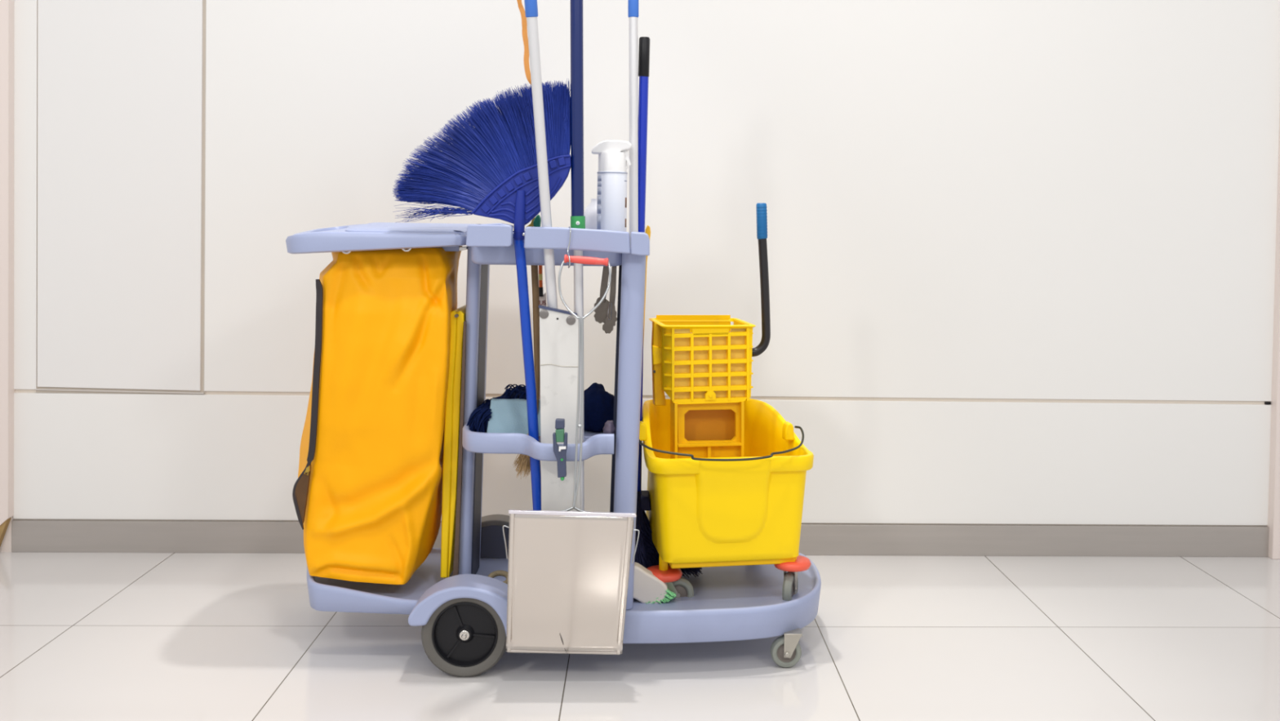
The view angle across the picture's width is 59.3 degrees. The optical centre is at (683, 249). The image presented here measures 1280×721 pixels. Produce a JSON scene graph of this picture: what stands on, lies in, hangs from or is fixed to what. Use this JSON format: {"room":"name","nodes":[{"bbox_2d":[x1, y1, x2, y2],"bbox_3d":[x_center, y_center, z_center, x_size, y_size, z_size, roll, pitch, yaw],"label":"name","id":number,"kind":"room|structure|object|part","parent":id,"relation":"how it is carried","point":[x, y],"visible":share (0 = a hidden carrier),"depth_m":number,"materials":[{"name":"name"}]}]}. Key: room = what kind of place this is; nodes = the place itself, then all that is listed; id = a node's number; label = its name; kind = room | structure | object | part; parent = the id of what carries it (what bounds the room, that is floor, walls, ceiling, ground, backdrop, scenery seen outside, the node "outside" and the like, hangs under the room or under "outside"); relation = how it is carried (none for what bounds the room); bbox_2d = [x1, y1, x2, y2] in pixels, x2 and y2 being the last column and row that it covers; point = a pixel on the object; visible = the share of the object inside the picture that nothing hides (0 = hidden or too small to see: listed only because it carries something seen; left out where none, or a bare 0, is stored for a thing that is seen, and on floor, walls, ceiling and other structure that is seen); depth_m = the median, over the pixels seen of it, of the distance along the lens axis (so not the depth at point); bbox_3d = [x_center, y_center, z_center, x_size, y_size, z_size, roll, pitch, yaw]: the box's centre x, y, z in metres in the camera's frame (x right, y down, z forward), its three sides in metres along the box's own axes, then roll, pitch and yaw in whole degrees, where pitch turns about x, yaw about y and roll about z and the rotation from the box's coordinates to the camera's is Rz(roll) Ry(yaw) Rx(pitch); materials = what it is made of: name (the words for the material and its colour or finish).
{"room":"building corridor","nodes":[
{"label":"building corridor","id":0,"kind":"room"},
{"bbox_2d":[0,0,1279,559],"bbox_3d":[-0.126,-0.542,3.370,8.000,2.900,0.170,1,1,-2],"label":"wall","id":1,"kind":"structure","parent":0,"point":[1012,199],"depth_m":3.35,"materials":[{"name":"white paint"}]},
{"bbox_2d":[0,517,11,546],"bbox_3d":[-2.004,0.829,3.258,0.099,0.099,0.024,1,1,-2],"label":"trim","id":2,"kind":"structure","parent":1,"relation":"attached to","point":[4,526],"depth_m":3.25,"materials":[{"name":"brown wood"}]},
{"bbox_2d":[13,0,37,389],"bbox_3d":[-1.897,-0.804,3.244,0.065,2.425,0.010,1,1,-2],"label":"wall panel","id":3,"kind":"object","parent":1,"relation":"attached to","point":[25,26],"depth_m":3.25,"materials":[{"name":"white paint"}]},
{"bbox_2d":[34,388,204,394],"bbox_3d":[-1.645,0.415,3.281,0.484,0.010,0.006,1,1,-2],"label":"trim","id":4,"kind":"structure","parent":1,"relation":"attached to","point":[132,391],"depth_m":3.28,"materials":[{"name":"white"}]},
{"bbox_2d":[37,0,203,391],"bbox_3d":[-1.627,-0.801,3.252,0.467,2.424,0.010,1,1,-2],"label":"wall panel","id":5,"kind":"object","parent":1,"relation":"in","point":[120,82],"depth_m":3.26,"materials":[{"name":"white paint"}]},
{"bbox_2d":[35,0,206,394],"bbox_3d":[-1.623,-0.796,3.254,0.486,2.434,0.002,1,1,-2],"label":"trim","id":6,"kind":"structure","parent":1,"relation":"attached to","point":[204,1],"depth_m":3.28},
{"bbox_2d":[0,516,1269,556],"bbox_3d":[-1.180,0.834,3.309,5.930,0.120,0.018,1,1,-2],"label":"baseboard","id":7,"kind":"structure","parent":1,"relation":"attached to","point":[27,535],"depth_m":3.37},
{"bbox_2d":[0,551,1279,720],"bbox_3d":[-0.025,1.013,0.240,8.000,0.050,6.430,1,1,-2],"label":"floor","id":8,"kind":"structure","parent":0,"point":[84,636],"depth_m":2.58,"materials":[{"name":"tile"}]},
{"bbox_2d":[285,222,821,676],"bbox_3d":[-0.298,0.432,2.658,1.279,0.983,0.543,1,1,-2],"label":"cart","id":9,"kind":"object","parent":8,"relation":"on","point":[462,617],"depth_m":2.48,"materials":[{"name":"plastic"}]},
{"bbox_3d":[-0.700,-0.024,2.667,0.422,0.067,0.417,1,1,-2],"label":"bag frame","id":10,"kind":"part","parent":9,"relation":"part of","materials":[{"name":"plastic"}]},
{"bbox_2d":[292,245,462,584],"bbox_3d":[-0.729,0.364,2.661,0.388,0.775,0.329,1,1,-2],"label":"bag","id":11,"kind":"object","parent":9,"relation":"hanging from","point":[367,491],"visible":0.88,"depth_m":2.52,"materials":[{"name":"plastic"}]},
{"bbox_3d":[-0.842,0.495,2.514,0.012,0.022,0.005,1,1,-2],"label":"zipper pull","id":12,"kind":"part","parent":11,"relation":"part of","materials":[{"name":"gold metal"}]},
{"bbox_3d":[-0.634,-0.049,2.677,0.276,0.025,0.343,1,1,-2],"label":"lid","id":13,"kind":"part","parent":9,"relation":"part of","materials":[{"name":"plastic"}]},
{"bbox_3d":[-0.625,-0.003,2.608,0.211,0.012,0.020,1,1,-2],"label":"frame rail","id":14,"kind":"part","parent":9,"relation":"part of","materials":[{"name":"plastic"}]},
{"bbox_2d":[440,304,466,577],"bbox_3d":[-0.538,0.450,2.702,0.046,0.621,0.233,1,1,-2],"label":"sign","id":15,"kind":"object","parent":9,"relation":"on","point":[452,411],"visible":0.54,"depth_m":2.60,"materials":[{"name":"plastic"}]},
{"bbox_3d":[-0.510,-0.001,2.613,0.018,0.011,0.030,1,1,-2],"label":"rail","id":16,"kind":"part","parent":9,"relation":"part of","materials":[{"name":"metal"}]},
{"bbox_3d":[-0.502,0.387,2.698,0.046,0.796,0.190,1,1,-2],"label":"post","id":17,"kind":"part","parent":9,"relation":"part of","materials":[{"name":"plastic"}]},
{"bbox_2d":[392,80,571,510],"bbox_3d":[-0.451,0.203,2.489,0.395,1.166,0.078,1,1,-2],"label":"broom","id":18,"kind":"object","parent":9,"relation":"on","point":[486,166],"visible":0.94,"depth_m":2.47,"materials":[{"name":"plastic"}]},
{"bbox_2d":[512,190,524,239],"bbox_3d":[-0.359,-0.074,2.461,0.028,0.109,0.029,1,1,-2],"label":"socket","id":19,"kind":"object","parent":18,"relation":"attached to","point":[518,196],"depth_m":2.45,"materials":[{"name":"plastic"}]},
{"bbox_2d":[516,0,531,84],"bbox_3d":[-0.342,-0.474,2.479,0.066,0.251,0.010,1,1,-5],"label":"strap","id":20,"kind":"object","parent":18,"relation":"attached to","point":[524,24],"visible":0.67,"depth_m":2.48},
{"bbox_3d":[-0.336,0.377,2.478,0.088,0.822,0.024,1,1,-6],"label":"broom handle","id":21,"kind":"part","parent":18,"relation":"part of","materials":[{"name":"blue metal"}]},
{"bbox_2d":[466,383,526,432],"bbox_3d":[-0.406,0.375,2.669,0.189,0.105,0.280,1,1,-2],"label":"mop","id":22,"kind":"object","parent":9,"relation":"on","point":[478,420],"visible":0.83,"depth_m":2.58,"materials":[{"name":"fabric"}]},
{"bbox_3d":[-0.419,0.753,2.565,0.056,0.033,0.037,1,1,-2],"label":"rope coil","id":23,"kind":"part","parent":9,"relation":"part of","materials":[{"name":"beige fabric"}]},
{"bbox_2d":[486,398,540,435],"bbox_3d":[-0.386,0.389,2.627,0.125,0.082,0.164,1,1,-2],"label":"cleaning cloth","id":24,"kind":"object","parent":9,"relation":"in","point":[508,415],"visible":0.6,"depth_m":2.57,"materials":[{"name":"blue fabric"}]},
{"bbox_2d":[512,265,540,478],"bbox_3d":[-0.348,0.241,2.539,0.061,0.550,0.088,1,1,-2],"label":"straw broom","id":25,"kind":"object","parent":9,"relation":"hanging from","point":[523,460],"visible":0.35,"depth_m":2.57,"materials":[{"name":"brown wood"}]},
{"bbox_3d":[-0.340,0.198,2.575,0.030,0.467,0.016,1,1,-2],"label":"broom handle","id":26,"kind":"part","parent":25,"relation":"part of","materials":[{"name":"brown wood"}]},
{"bbox_2d":[525,217,535,227],"bbox_3d":[-0.349,-0.062,2.603,0.026,0.025,0.030,1,1,-2],"label":"rag","id":27,"kind":"object","parent":9,"relation":"on","point":[531,224],"visible":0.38,"depth_m":2.59,"materials":[{"name":"fabric"}]},
{"bbox_2d":[533,214,541,226],"bbox_3d":[-0.335,-0.064,2.579,0.018,0.030,0.012,1,1,-2],"label":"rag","id":28,"kind":"object","parent":9,"relation":"on","point":[536,223],"visible":0.84,"depth_m":2.57,"materials":[{"name":"fabric"}]},
{"bbox_2d":[462,422,613,461],"bbox_3d":[-0.328,0.421,2.623,0.347,0.046,0.476,1,1,-2],"label":"tray","id":29,"kind":"object","parent":9,"relation":"on","point":[595,443],"depth_m":2.45,"materials":[{"name":"plastic"}]},
{"bbox_2d":[538,265,546,399],"bbox_3d":[-0.335,0.192,2.625,0.030,0.455,0.031,1,1,-2],"label":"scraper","id":30,"kind":"object","parent":9,"relation":"on","point":[542,296],"visible":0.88,"depth_m":2.61,"materials":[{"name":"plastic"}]},
{"bbox_3d":[-0.331,0.028,2.611,0.011,0.125,0.009,1,1,-2],"label":"handle","id":31,"kind":"part","parent":30,"relation":"part of","materials":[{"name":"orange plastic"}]},
{"bbox_2d":[471,231,622,266],"bbox_3d":[-0.310,-0.003,2.693,0.342,0.071,0.395,1,1,-2],"label":"tray","id":32,"kind":"object","parent":9,"relation":"on","point":[480,255],"depth_m":2.50,"materials":[{"name":"plastic"}]},
{"bbox_2d":[524,0,580,511],"bbox_3d":[-0.298,0.021,2.425,0.170,1.260,0.075,0,2,-43],"label":"mop","id":33,"kind":"object","parent":9,"relation":"on","point":[558,328],"visible":0.85,"depth_m":2.45,"materials":[{"name":"metal"}]},
{"bbox_3d":[-0.270,0.389,2.463,0.097,0.525,0.012,1,1,-2],"label":"mop plate","id":34,"kind":"part","parent":33,"relation":"part of","materials":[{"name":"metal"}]},
{"bbox_2d":[552,417,568,480],"bbox_3d":[-0.260,0.423,2.370,0.031,0.128,0.030,1,1,-2],"label":"clip","id":35,"kind":"object","parent":9,"relation":"attached to","point":[560,435],"visible":1,"depth_m":2.36,"materials":[{"name":"plastic"}]},
{"bbox_2d":[502,226,639,654],"bbox_3d":[-0.234,0.408,2.414,0.286,0.915,0.180,1,1,-2],"label":"dustpan","id":36,"kind":"object","parent":9,"relation":"hanging from","point":[568,571],"visible":0.98,"depth_m":2.36,"materials":[{"name":"metal"}]},
{"bbox_3d":[-0.218,0.290,2.376,0.124,0.532,0.055,1,1,-2],"label":"wire handle","id":37,"kind":"part","parent":36,"relation":"part of","materials":[{"name":"metal"}]},
{"bbox_2d":[569,0,585,511],"bbox_3d":[-0.237,0.069,2.483,0.045,1.439,0.036,2,2,35],"label":"mop","id":38,"kind":"object","parent":9,"relation":"on","point":[577,218],"visible":0.69,"depth_m":2.47,"materials":[{"name":"plastic"}]},
{"bbox_2d":[583,198,596,229],"bbox_3d":[-0.212,-0.062,2.733,0.072,0.121,0.072,1,1,-2],"label":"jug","id":39,"kind":"object","parent":9,"relation":"on","point":[590,211],"visible":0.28,"depth_m":2.70,"materials":[{"name":"white plastic"}]},
{"bbox_2d":[583,382,613,431],"bbox_3d":[-0.205,0.375,2.694,0.098,0.109,0.130,1,1,-2],"label":"rag","id":40,"kind":"object","parent":9,"relation":"on","point":[598,403],"visible":0.84,"depth_m":2.65,"materials":[{"name":"fabric"}]},
{"bbox_2d":[594,266,617,333],"bbox_3d":[-0.177,0.114,2.558,0.054,0.153,0.030,1,1,-2],"label":"serving tongs","id":41,"kind":"object","parent":9,"relation":"hanging from","point":[606,313],"visible":0.91,"depth_m":2.55,"materials":[{"name":"metal"}]},
{"bbox_2d":[594,297,608,323],"bbox_3d":[-0.184,0.139,2.567,0.042,0.060,0.012,1,1,-2],"label":"brush","id":42,"kind":"object","parent":41,"relation":"on","point":[601,312],"depth_m":2.56,"materials":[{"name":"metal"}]},
{"bbox_3d":[-0.179,0.080,2.561,0.022,0.084,0.006,1,1,-2],"label":"arm","id":43,"kind":"part","parent":41,"relation":"part of","materials":[{"name":"metal"}]},
{"bbox_2d":[602,302,617,333],"bbox_3d":[-0.167,0.156,2.554,0.033,0.071,0.012,1,1,-2],"label":"brush","id":44,"kind":"object","parent":41,"relation":"on","point":[609,313],"depth_m":2.55,"materials":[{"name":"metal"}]},
{"bbox_3d":[-0.160,0.099,2.552,0.016,0.122,0.006,1,1,-2],"label":"arm","id":45,"kind":"part","parent":41,"relation":"part of","materials":[{"name":"metal"}]},
{"bbox_2d":[602,420,615,433],"bbox_3d":[-0.170,0.414,2.592,0.031,0.038,0.056,1,1,-2],"label":"pouch","id":46,"kind":"object","parent":9,"relation":"on","point":[609,428],"visible":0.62,"depth_m":2.57,"materials":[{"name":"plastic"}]},
{"bbox_2d":[591,139,631,231],"bbox_3d":[-0.167,-0.124,2.593,0.091,0.253,0.071,1,1,-2],"label":"spray bottle","id":47,"kind":"object","parent":9,"relation":"on","point":[613,156],"visible":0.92,"depth_m":2.57,"materials":[{"name":"plastic"}]},
{"bbox_3d":[-0.194,-0.062,2.576,0.001,0.032,0.017,0,2,-33],"label":"label panel","id":48,"kind":"part","parent":47,"relation":"part of","materials":[{"name":"plastic"}]},
{"bbox_3d":[-0.193,-0.091,2.575,0.001,0.018,0.017,0,2,-33],"label":"label panel","id":49,"kind":"part","parent":47,"relation":"part of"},
{"bbox_3d":[-0.193,-0.112,2.575,0.001,0.018,0.017,0,2,-33],"label":"label panel","id":50,"kind":"part","parent":47,"relation":"part of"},
{"bbox_3d":[-0.193,-0.132,2.575,0.001,0.014,0.017,0,2,-33],"label":"label panel","id":51,"kind":"part","parent":47,"relation":"part of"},
{"bbox_3d":[-0.192,-0.148,2.574,0.001,0.010,0.017,0,2,-33],"label":"label panel","id":52,"kind":"part","parent":47,"relation":"part of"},
{"bbox_3d":[-0.192,-0.162,2.574,0.001,0.013,0.017,0,2,-33],"label":"label panel","id":53,"kind":"part","parent":47,"relation":"part of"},
{"bbox_3d":[-0.124,0.397,2.539,0.068,0.796,0.138,1,1,-2],"label":"post","id":54,"kind":"part","parent":9,"relation":"part of","materials":[{"name":"plastic"}]},
{"bbox_2d":[627,0,638,248],"bbox_3d":[-0.124,0.064,2.640,0.034,1.445,0.025,1,1,-2],"label":"tool","id":55,"kind":"object","parent":9,"relation":"on","point":[633,5],"visible":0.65,"depth_m":2.62,"materials":[{"name":"metal"}]},
{"bbox_2d":[643,225,650,341],"bbox_3d":[-0.095,0.158,2.743,0.023,0.432,0.120,1,1,-2],"label":"board","id":56,"kind":"object","parent":9,"relation":"on","point":[647,230],"visible":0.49,"depth_m":2.68,"materials":[{"name":"plastic"}]},
{"bbox_2d":[633,562,675,604],"bbox_3d":[-0.073,0.767,2.547,0.116,0.107,0.042,1,1,-2],"label":"scrub brush","id":57,"kind":"object","parent":9,"relation":"on","point":[647,588],"visible":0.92,"depth_m":2.53,"materials":[{"name":"beige plastic"}]},
{"bbox_2d":[634,36,702,577],"bbox_3d":[-0.037,0.144,2.696,0.187,1.286,0.181,1,1,-2],"label":"mop","id":58,"kind":"object","parent":9,"relation":"on","point":[646,554],"visible":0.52,"depth_m":2.65,"materials":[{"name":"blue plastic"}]},
{"bbox_3d":[-0.103,0.103,2.681,0.026,1.025,0.062,1,1,-2],"label":"broom handle","id":59,"kind":"part","parent":58,"relation":"part of","materials":[{"name":"blue metal"}]},
{"bbox_2d":[639,398,813,600],"bbox_3d":[0.090,0.606,2.667,0.408,0.442,0.436,1,1,-2],"label":"bucket","id":60,"kind":"object","parent":9,"relation":"on","point":[746,510],"visible":0.92,"depth_m":2.53,"materials":[{"name":"plastic"}]},
{"bbox_3d":[-0.045,0.720,2.577,0.021,0.041,0.021,1,1,-2],"label":"caster stem","id":61,"kind":"part","parent":60,"relation":"part of","materials":[{"name":"plastic"}]},
{"bbox_2d":[648,203,770,458],"bbox_3d":[0.064,0.227,2.740,0.293,0.682,0.206,1,1,-11],"label":"mop wringer","id":62,"kind":"object","parent":60,"relation":"on","point":[703,363],"visible":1,"depth_m":2.67,"materials":[{"name":"plastic"}]},
{"bbox_3d":[-0.058,0.274,2.698,0.034,0.201,0.030,1,1,-11],"label":"mounting arm","id":63,"kind":"part","parent":62,"relation":"part of","materials":[{"name":"plastic"}]},
{"bbox_3d":[0.061,0.461,2.671,0.158,0.196,0.012,1,1,-11],"label":"press frame","id":64,"kind":"part","parent":62,"relation":"part of","materials":[{"name":"plastic"}]},
{"bbox_3d":[0.185,0.115,2.735,0.059,0.294,0.021,1,1,-11],"label":"lever","id":65,"kind":"part","parent":62,"relation":"part of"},
{"bbox_3d":[0.112,0.566,2.515,0.183,0.194,0.028,1,1,-11],"label":"embossed panel","id":66,"kind":"part","parent":60,"relation":"part of","materials":[{"name":"plastic"}]}
]}

